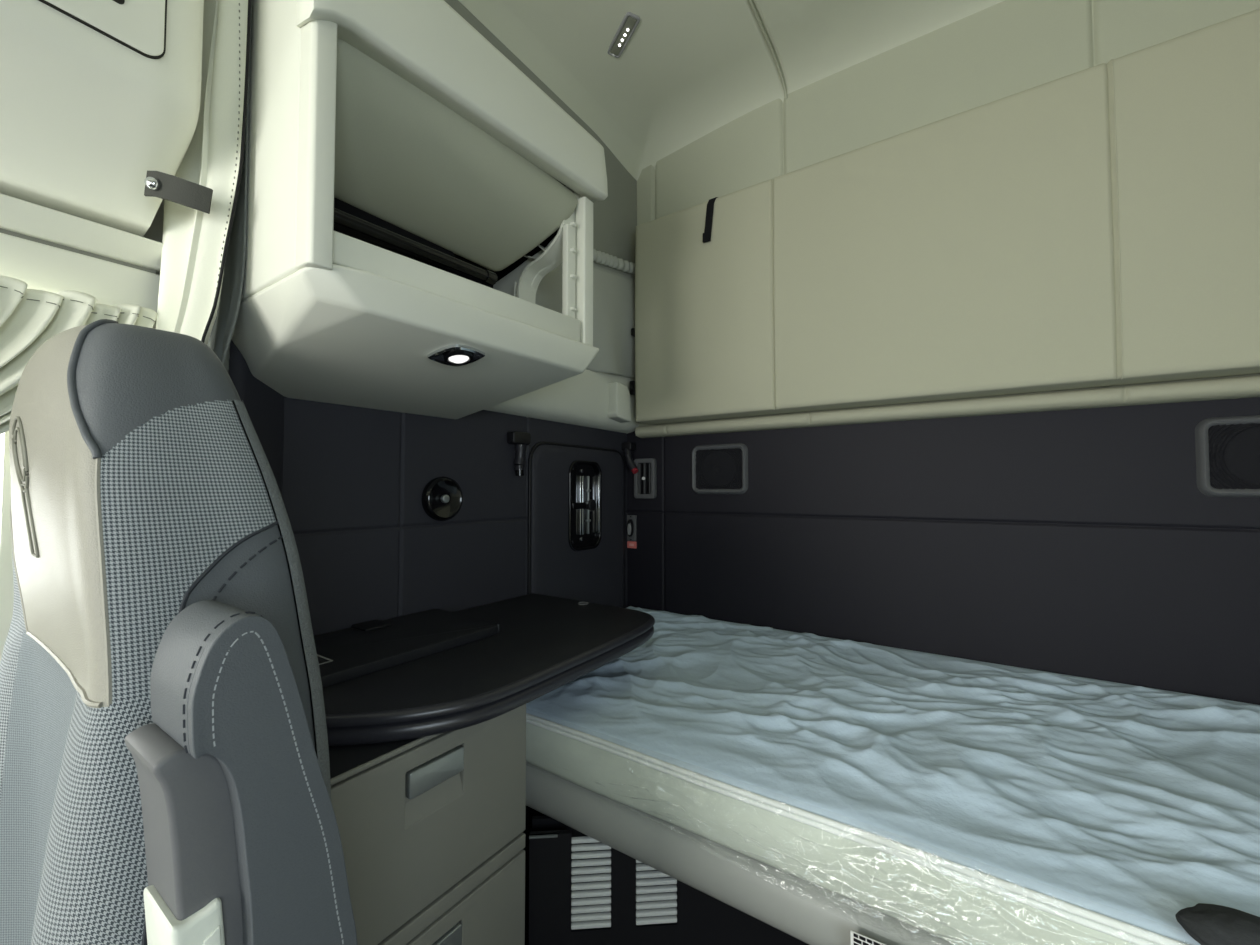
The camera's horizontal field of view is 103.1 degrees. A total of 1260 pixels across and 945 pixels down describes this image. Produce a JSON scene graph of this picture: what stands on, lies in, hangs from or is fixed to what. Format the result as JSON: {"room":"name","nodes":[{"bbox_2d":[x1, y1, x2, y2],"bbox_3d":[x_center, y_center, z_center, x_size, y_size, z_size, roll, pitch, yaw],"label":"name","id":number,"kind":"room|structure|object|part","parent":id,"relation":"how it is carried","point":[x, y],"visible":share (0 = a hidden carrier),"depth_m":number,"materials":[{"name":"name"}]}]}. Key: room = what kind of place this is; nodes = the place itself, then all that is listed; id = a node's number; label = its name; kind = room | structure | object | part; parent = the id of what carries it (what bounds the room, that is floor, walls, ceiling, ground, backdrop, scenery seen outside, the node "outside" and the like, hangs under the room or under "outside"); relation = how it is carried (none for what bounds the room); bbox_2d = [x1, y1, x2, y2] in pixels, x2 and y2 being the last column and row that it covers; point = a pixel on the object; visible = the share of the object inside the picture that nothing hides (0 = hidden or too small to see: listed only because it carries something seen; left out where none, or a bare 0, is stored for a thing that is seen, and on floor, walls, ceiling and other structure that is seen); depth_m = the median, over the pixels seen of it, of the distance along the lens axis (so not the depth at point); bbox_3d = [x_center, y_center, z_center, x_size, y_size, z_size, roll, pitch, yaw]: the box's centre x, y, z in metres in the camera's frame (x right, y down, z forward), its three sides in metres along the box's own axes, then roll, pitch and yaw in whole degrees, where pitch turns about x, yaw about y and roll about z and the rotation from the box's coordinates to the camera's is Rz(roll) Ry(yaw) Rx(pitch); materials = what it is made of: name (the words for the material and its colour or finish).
{"room":"vehicle interior","nodes":[
{"label":"vehicle interior","id":0,"kind":"room"},
{"bbox_2d":[0,199,627,875],"bbox_3d":[-1.000,-0.067,0.696,0.086,2.620,3.440,-1,-2,34],"label":"wall","id":1,"kind":"structure","parent":0,"point":[355,479],"depth_m":1.24,"materials":[{"name":"grey plastic"}]},
{"bbox_2d":[0,275,157,433],"bbox_3d":[-0.993,-0.055,0.391,0.094,0.444,0.931,-1,-2,34],"label":"window curtain","id":2,"kind":"object","parent":1,"relation":"hanging from","point":[29,318],"visible":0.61,"depth_m":0.69,"materials":[{"name":"beige fabric"}]},
{"bbox_2d":[0,193,162,319],"bbox_3d":[-1.081,-0.327,0.435,0.133,0.112,1.002,-1,-2,34],"label":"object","id":3,"kind":"structure","parent":1,"relation":"attached to","point":[44,248],"depth_m":0.74,"materials":[{"name":"beige plastic"}]},
{"bbox_3d":[-1.093,-0.305,0.442,0.103,0.069,1.002,-1,-2,34],"label":"panel","id":4,"kind":"part","parent":3,"relation":"part of","materials":[{"name":"beige plastic"}]},
{"bbox_2d":[0,0,203,236],"bbox_3d":[-1.007,-0.727,0.399,0.306,0.680,1.002,-1,-2,34],"label":"console","id":5,"kind":"object","parent":1,"relation":"attached to","point":[96,96],"visible":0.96,"depth_m":0.67,"materials":[{"name":"beige plastic"}]},
{"bbox_2d":[156,0,250,344],"bbox_3d":[-0.690,-0.454,0.791,0.162,1.300,0.066,-1,-2,21],"label":"privacy curtain","id":6,"kind":"object","parent":5,"relation":"hanging from","point":[195,242],"visible":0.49,"depth_m":0.79,"materials":[{"name":"beige fabric"}]},
{"bbox_2d":[144,171,212,213],"bbox_3d":[-0.660,-0.410,0.727,0.089,0.048,0.024,0,-2,-13],"label":"strap","id":7,"kind":"object","parent":6,"relation":"attached to","point":[158,184],"visible":1,"depth_m":0.72,"materials":[{"name":"grey fabric"}]},
{"bbox_2d":[228,340,284,495],"bbox_3d":[-0.757,-0.047,0.985,0.168,2.600,0.132,-1,-2,34],"label":"trim","id":8,"kind":"structure","parent":1,"relation":"attached to","point":[264,405],"depth_m":0.97,"materials":[{"name":"grey plastic"}]},
{"bbox_2d":[421,476,462,520],"bbox_3d":[-0.500,0.070,1.342,0.026,0.120,0.120,-1,-2,34],"label":"plug","id":9,"kind":"object","parent":1,"relation":"attached to","point":[442,497],"visible":1,"depth_m":1.33,"materials":[{"name":"black plastic"}]},
{"bbox_2d":[507,431,530,475],"bbox_3d":[-0.345,-0.058,1.561,0.038,0.137,0.074,-1,-2,34],"label":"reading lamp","id":10,"kind":"object","parent":1,"relation":"attached to","point":[520,439],"visible":1,"depth_m":1.55,"materials":[{"name":"black plastic"}]},
{"bbox_2d":[484,369,639,432],"bbox_3d":[-0.372,-0.306,1.508,0.085,0.248,1.414,-1,-2,34],"label":"trim","id":11,"kind":"structure","parent":1,"relation":"attached to","point":[582,399],"depth_m":1.73,"materials":[{"name":"beige plastic"}]},
{"bbox_2d":[527,441,624,607],"bbox_3d":[-0.166,0.296,1.828,0.032,0.790,0.548,-1,-2,34],"label":"access hatch","id":12,"kind":"object","parent":1,"relation":"attached to","point":[576,533],"visible":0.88,"depth_m":1.79,"materials":[{"name":"black plastic"}]},
{"bbox_3d":[-0.144,0.122,1.856,0.020,0.044,0.044,-1,-2,34],"label":"knob","id":13,"kind":"part","parent":12,"relation":"part of","materials":[{"name":"black plastic"}]},
{"bbox_2d":[444,0,636,262],"bbox_3d":[-0.354,-0.870,1.515,0.008,1.040,1.415,-1,-2,34],"label":"wall","id":14,"kind":"structure","parent":0,"point":[614,217],"depth_m":1.94,"materials":[{"name":"beige plastic"}]},
{"bbox_2d":[231,0,607,418],"bbox_3d":[-0.428,-0.529,1.094,0.439,0.750,0.688,-1,-2,34],"label":"upper cabinet","id":15,"kind":"object","parent":14,"relation":"attached to","point":[412,193],"visible":0.94,"depth_m":0.91,"materials":[{"name":"beige plastic"}]},
{"bbox_2d":[207,0,251,373],"bbox_3d":[-0.698,-0.377,0.839,0.165,1.451,0.036,-1,-2,34],"label":"curtain","id":16,"kind":"object","parent":15,"relation":"hanging from","point":[223,328],"visible":0.11,"depth_m":0.81,"materials":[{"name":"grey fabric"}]},
{"bbox_3d":[-0.603,-0.599,0.823,0.325,0.628,0.027,-1,-2,34],"label":"panel","id":17,"kind":"part","parent":15,"relation":"part of","materials":[{"name":"beige plastic"}]},
{"bbox_3d":[-0.515,-0.496,1.031,0.015,0.100,0.408,-1,-2,34],"label":"strut plate","id":18,"kind":"part","parent":15,"relation":"part of","materials":[{"name":"plastic"}]},
{"bbox_2d":[231,264,598,418],"bbox_3d":[-0.432,-0.235,1.091,0.426,0.162,0.676,-1,-2,34],"label":"cabinet bottom","id":19,"kind":"object","parent":15,"relation":"on","point":[357,335],"depth_m":0.91,"materials":[{"name":"beige plastic"}]},
{"bbox_3d":[-0.550,-0.577,1.186,0.012,0.528,0.635,-1,-2,34],"label":"panel","id":20,"kind":"part","parent":15,"relation":"part of","materials":[{"name":"beige plastic"}]},
{"bbox_3d":[-0.298,-0.758,1.014,0.125,0.265,0.688,-1,-2,34],"label":"flip lid","id":21,"kind":"part","parent":15,"relation":"part of","materials":[{"name":"beige plastic"}]},
{"bbox_2d":[427,344,484,365],"bbox_3d":[-0.338,-0.228,0.974,0.082,0.027,0.084,-1,-2,34],"label":"spotlight","id":22,"kind":"object","parent":15,"relation":"attached to","point":[456,354],"visible":1,"depth_m":0.96,"materials":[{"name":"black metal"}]},
{"bbox_3d":[-0.381,-0.615,1.063,0.227,0.192,0.603,-1,-2,34],"label":"folded door","id":23,"kind":"part","parent":15,"relation":"part of","materials":[{"name":"beige plastic"}]},
{"bbox_3d":[-0.258,-0.526,1.340,0.300,0.420,0.020,-1,-2,34],"label":"frame","id":24,"kind":"part","parent":15,"relation":"part of","materials":[{"name":"beige plastic"}]},
{"bbox_3d":[-0.115,-0.499,1.255,0.032,0.370,0.038,-1,-2,34],"label":"post","id":25,"kind":"part","parent":15,"relation":"part of","materials":[{"name":"beige plastic"}]},
{"bbox_2d":[535,249,634,377],"bbox_3d":[-0.150,-0.610,1.752,0.040,0.490,0.693,-1,-2,34],"label":"wall panel","id":26,"kind":"object","parent":14,"relation":"attached to","point":[613,277],"visible":0.41,"depth_m":1.84,"materials":[{"name":"beige plastic"}]},
{"bbox_2d":[525,874,808,944],"bbox_3d":[-0.061,1.252,0.047,2.320,0.060,3.600,-1,-2,34],"label":"floor","id":27,"kind":"structure","parent":0,"point":[527,875],"depth_m":1.45,"materials":[{"name":"black"}]},
{"bbox_2d":[0,319,357,944],"bbox_3d":[-0.619,0.539,0.315,0.595,1.383,0.704,-1,-2,34],"label":"passenger seat","id":28,"kind":"object","parent":27,"relation":"on","point":[165,763],"visible":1,"depth_m":0.39,"materials":[{"name":"grey fabric"}]},
{"bbox_3d":[-0.561,0.466,0.486,0.297,0.580,0.046,-1,-2,34],"label":"seat","id":29,"kind":"part","parent":28,"relation":"part of","materials":[{"name":"grey fabric"}]},
{"bbox_3d":[-0.550,0.016,0.482,0.402,0.320,0.054,-1,-2,34],"label":"headrest panel","id":30,"kind":"part","parent":28,"relation":"part of","materials":[{"name":"beige plastic"}]},
{"bbox_3d":[-0.298,0.407,0.338,0.062,0.249,0.039,-1,-2,34],"label":"release lever","id":31,"kind":"part","parent":28,"relation":"part of","materials":[{"name":"white plastic"}]},
{"bbox_3d":[-0.277,0.359,0.376,0.088,0.520,0.115,-1,-2,34],"label":"armrest","id":32,"kind":"part","parent":28,"relation":"part of","materials":[{"name":"grey leather"}]},
{"bbox_2d":[328,704,525,944],"bbox_3d":[-0.501,0.832,0.898,0.468,0.838,0.406,-1,-2,34],"label":"drawer unit","id":33,"kind":"object","parent":27,"relation":"on","point":[431,828],"visible":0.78,"depth_m":0.79,"materials":[{"name":"plastic"}]},
{"bbox_2d":[328,737,420,778],"bbox_3d":[-0.541,0.412,0.859,0.461,0.001,0.273,-1,-2,34],"label":"countertop","id":34,"kind":"structure","parent":33,"relation":"on","point":[342,759],"depth_m":0.72,"materials":[{"name":"plastic"}]},
{"bbox_3d":[-0.315,0.413,0.788,0.015,0.008,0.404,-1,-2,34],"label":"rail","id":35,"kind":"part","parent":33,"relation":"part of","materials":[{"name":"plastic"}]},
{"bbox_3d":[-0.306,0.472,0.790,0.011,0.039,0.098,-1,-2,34],"label":"handle","id":36,"kind":"part","parent":33,"relation":"part of","materials":[{"name":"plastic"}]},
{"bbox_3d":[-0.306,0.757,0.781,0.011,0.039,0.098,-1,-2,34],"label":"handle","id":37,"kind":"part","parent":33,"relation":"part of","materials":[{"name":"plastic"}]},
{"bbox_3d":[-0.315,0.688,0.779,0.015,0.026,0.404,-1,-2,34],"label":"divider rail","id":38,"kind":"part","parent":33,"relation":"part of","materials":[{"name":"beige plastic"}]},
{"bbox_3d":[-0.315,0.831,0.774,0.015,0.250,0.404,-1,-2,34],"label":"drawer","id":39,"kind":"part","parent":33,"relation":"part of","materials":[{"name":"beige plastic"}]},
{"bbox_2d":[322,593,654,745],"bbox_3d":[-0.344,0.395,1.105,0.523,0.049,0.887,-1,-2,34],"label":"table","id":40,"kind":"object","parent":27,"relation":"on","point":[543,644],"visible":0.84,"depth_m":0.93,"materials":[{"name":"plastic"}]},
{"bbox_2d":[314,608,498,687],"bbox_3d":[-0.546,0.355,1.029,0.266,0.026,0.518,-1,-2,34],"label":"panel","id":41,"kind":"object","parent":40,"relation":"on","point":[364,648],"visible":0.59,"depth_m":1.04,"materials":[{"name":"plastic"}]},
{"bbox_2d":[529,816,806,944],"bbox_3d":[0.081,0.991,1.040,0.570,0.528,0.064,0,-2,-4],"label":"panel","id":42,"kind":"object","parent":27,"relation":"on","point":[583,890],"visible":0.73,"depth_m":1.01,"materials":[{"name":"black plastic"}]},
{"bbox_2d":[526,762,955,944],"bbox_3d":[0.624,0.946,1.059,2.125,0.620,0.945,-1,-2,34],"label":"bed base","id":43,"kind":"object","parent":27,"relation":"on","point":[806,911],"visible":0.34,"depth_m":0.83,"materials":[{"name":"grey plastic"}]},
{"bbox_2d":[526,606,1259,944],"bbox_3d":[0.612,0.601,1.059,2.113,0.229,0.975,-1,-2,34],"label":"mattress","id":44,"kind":"object","parent":43,"relation":"on","point":[958,801],"visible":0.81,"depth_m":0.85,"materials":[{"name":"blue fabric"}]},
{"bbox_2d":[853,933,879,944],"bbox_3d":[0.349,0.654,0.656,0.102,0.059,0.001,-1,-2,34],"label":"print","id":45,"kind":"object","parent":44,"relation":"attached to","point":[858,939],"depth_m":0.68},
{"bbox_2d":[1175,903,1259,944],"bbox_3d":[0.649,0.477,0.509,0.129,0.026,0.091,-1,-2,34],"label":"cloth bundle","id":46,"kind":"object","parent":44,"relation":"on","point":[1207,924],"visible":1,"depth_m":0.52,"materials":[{"name":"black fabric"}]},
{"bbox_2d":[458,0,1004,179],"bbox_3d":[-0.047,-1.361,0.103,2.102,0.158,3.444,-1,-2,34],"label":"ceiling","id":47,"kind":"structure","parent":0,"point":[688,69],"depth_m":1.61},
{"bbox_2d":[607,12,639,57],"bbox_3d":[-0.022,-1.379,1.574,0.048,0.024,0.159,1,-2,-26],"label":"recessed light","id":48,"kind":"object","parent":47,"relation":"in","point":[630,21],"visible":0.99,"depth_m":1.56,"materials":[{"name":"grey plastic"}]},
{"bbox_2d":[627,0,1259,704],"bbox_3d":[0.883,-0.060,1.501,2.160,2.660,0.012,-1,-2,34],"label":"wall","id":49,"kind":"structure","parent":0,"point":[1086,543],"depth_m":1.44,"materials":[{"name":"grey plastic"}]},
{"bbox_2d":[621,442,638,473],"bbox_3d":[0.005,-0.059,2.055,0.077,0.131,0.049,-1,-2,34],"label":"reading lamp","id":50,"kind":"object","parent":49,"relation":"attached to","point":[627,447],"visible":1,"depth_m":2.04,"materials":[{"name":"black plastic"}]},
{"bbox_2d":[627,515,636,548],"bbox_3d":[0.003,0.244,2.061,0.044,0.136,0.024,-1,-2,34],"label":"wall switch","id":51,"kind":"object","parent":49,"relation":"attached to","point":[631,519],"visible":1,"depth_m":2.06,"materials":[{"name":"grey plastic"}]},
{"bbox_3d":[-0.001,0.233,2.058,0.016,0.047,0.014,-1,-2,34],"label":"lever","id":52,"kind":"part","parent":51,"relation":"part of","materials":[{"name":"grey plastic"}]},
{"bbox_2d":[634,458,656,498],"bbox_3d":[0.060,0.024,2.029,0.098,0.162,0.027,-1,-2,34],"label":"air vent","id":53,"kind":"object","parent":49,"relation":"in","point":[645,479],"visible":1,"depth_m":2.02,"materials":[{"name":"grey plastic"}]},
{"bbox_2d":[692,443,747,493],"bbox_3d":[0.328,-0.013,1.857,0.223,0.187,0.022,-1,-2,34],"label":"speaker","id":54,"kind":"object","parent":49,"relation":"attached to","point":[716,468],"visible":1,"depth_m":1.85},
{"bbox_2d":[696,448,741,488],"bbox_3d":[0.328,-0.013,1.857,0.189,0.153,0.007,-1,-2,34],"label":"grille","id":55,"kind":"object","parent":54,"relation":"attached to","point":[716,468],"depth_m":1.85,"materials":[{"name":"black plastic"}]},
{"bbox_2d":[748,0,787,100],"bbox_3d":[-0.398,-1.387,0.345,0.010,0.076,3.434,-1,-2,34],"label":"trim","id":56,"kind":"structure","parent":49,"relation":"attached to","point":[752,6],"depth_m":1.61,"materials":[{"name":"plastic"}]},
{"bbox_2d":[607,8,1259,424],"bbox_3d":[0.801,-0.595,1.463,1.973,0.773,0.199,-1,-2,31],"label":"bunk","id":57,"kind":"object","parent":49,"relation":"attached to","point":[1098,225],"visible":1,"depth_m":1.31,"materials":[{"name":"beige plastic"}]},
{"bbox_2d":[635,375,1259,437],"bbox_3d":[0.902,-0.185,1.462,2.080,0.049,0.062,-1,-2,34],"label":"trim","id":58,"kind":"structure","parent":49,"relation":"attached to","point":[1241,386],"depth_m":1.37,"materials":[{"name":"beige plastic"}]},
{"bbox_2d":[1195,415,1259,496],"bbox_3d":[1.431,-0.037,1.118,0.223,0.187,0.022,-1,-2,34],"label":"speaker","id":59,"kind":"object","parent":49,"relation":"attached to","point":[1227,449],"visible":1,"depth_m":1.15},
{"bbox_2d":[1208,423,1259,488],"bbox_3d":[1.431,-0.037,1.118,0.189,0.153,0.006,-1,-2,34],"label":"grille","id":60,"kind":"object","parent":59,"relation":"attached to","point":[1233,448],"depth_m":1.15,"materials":[{"name":"black plastic"}]}
]}

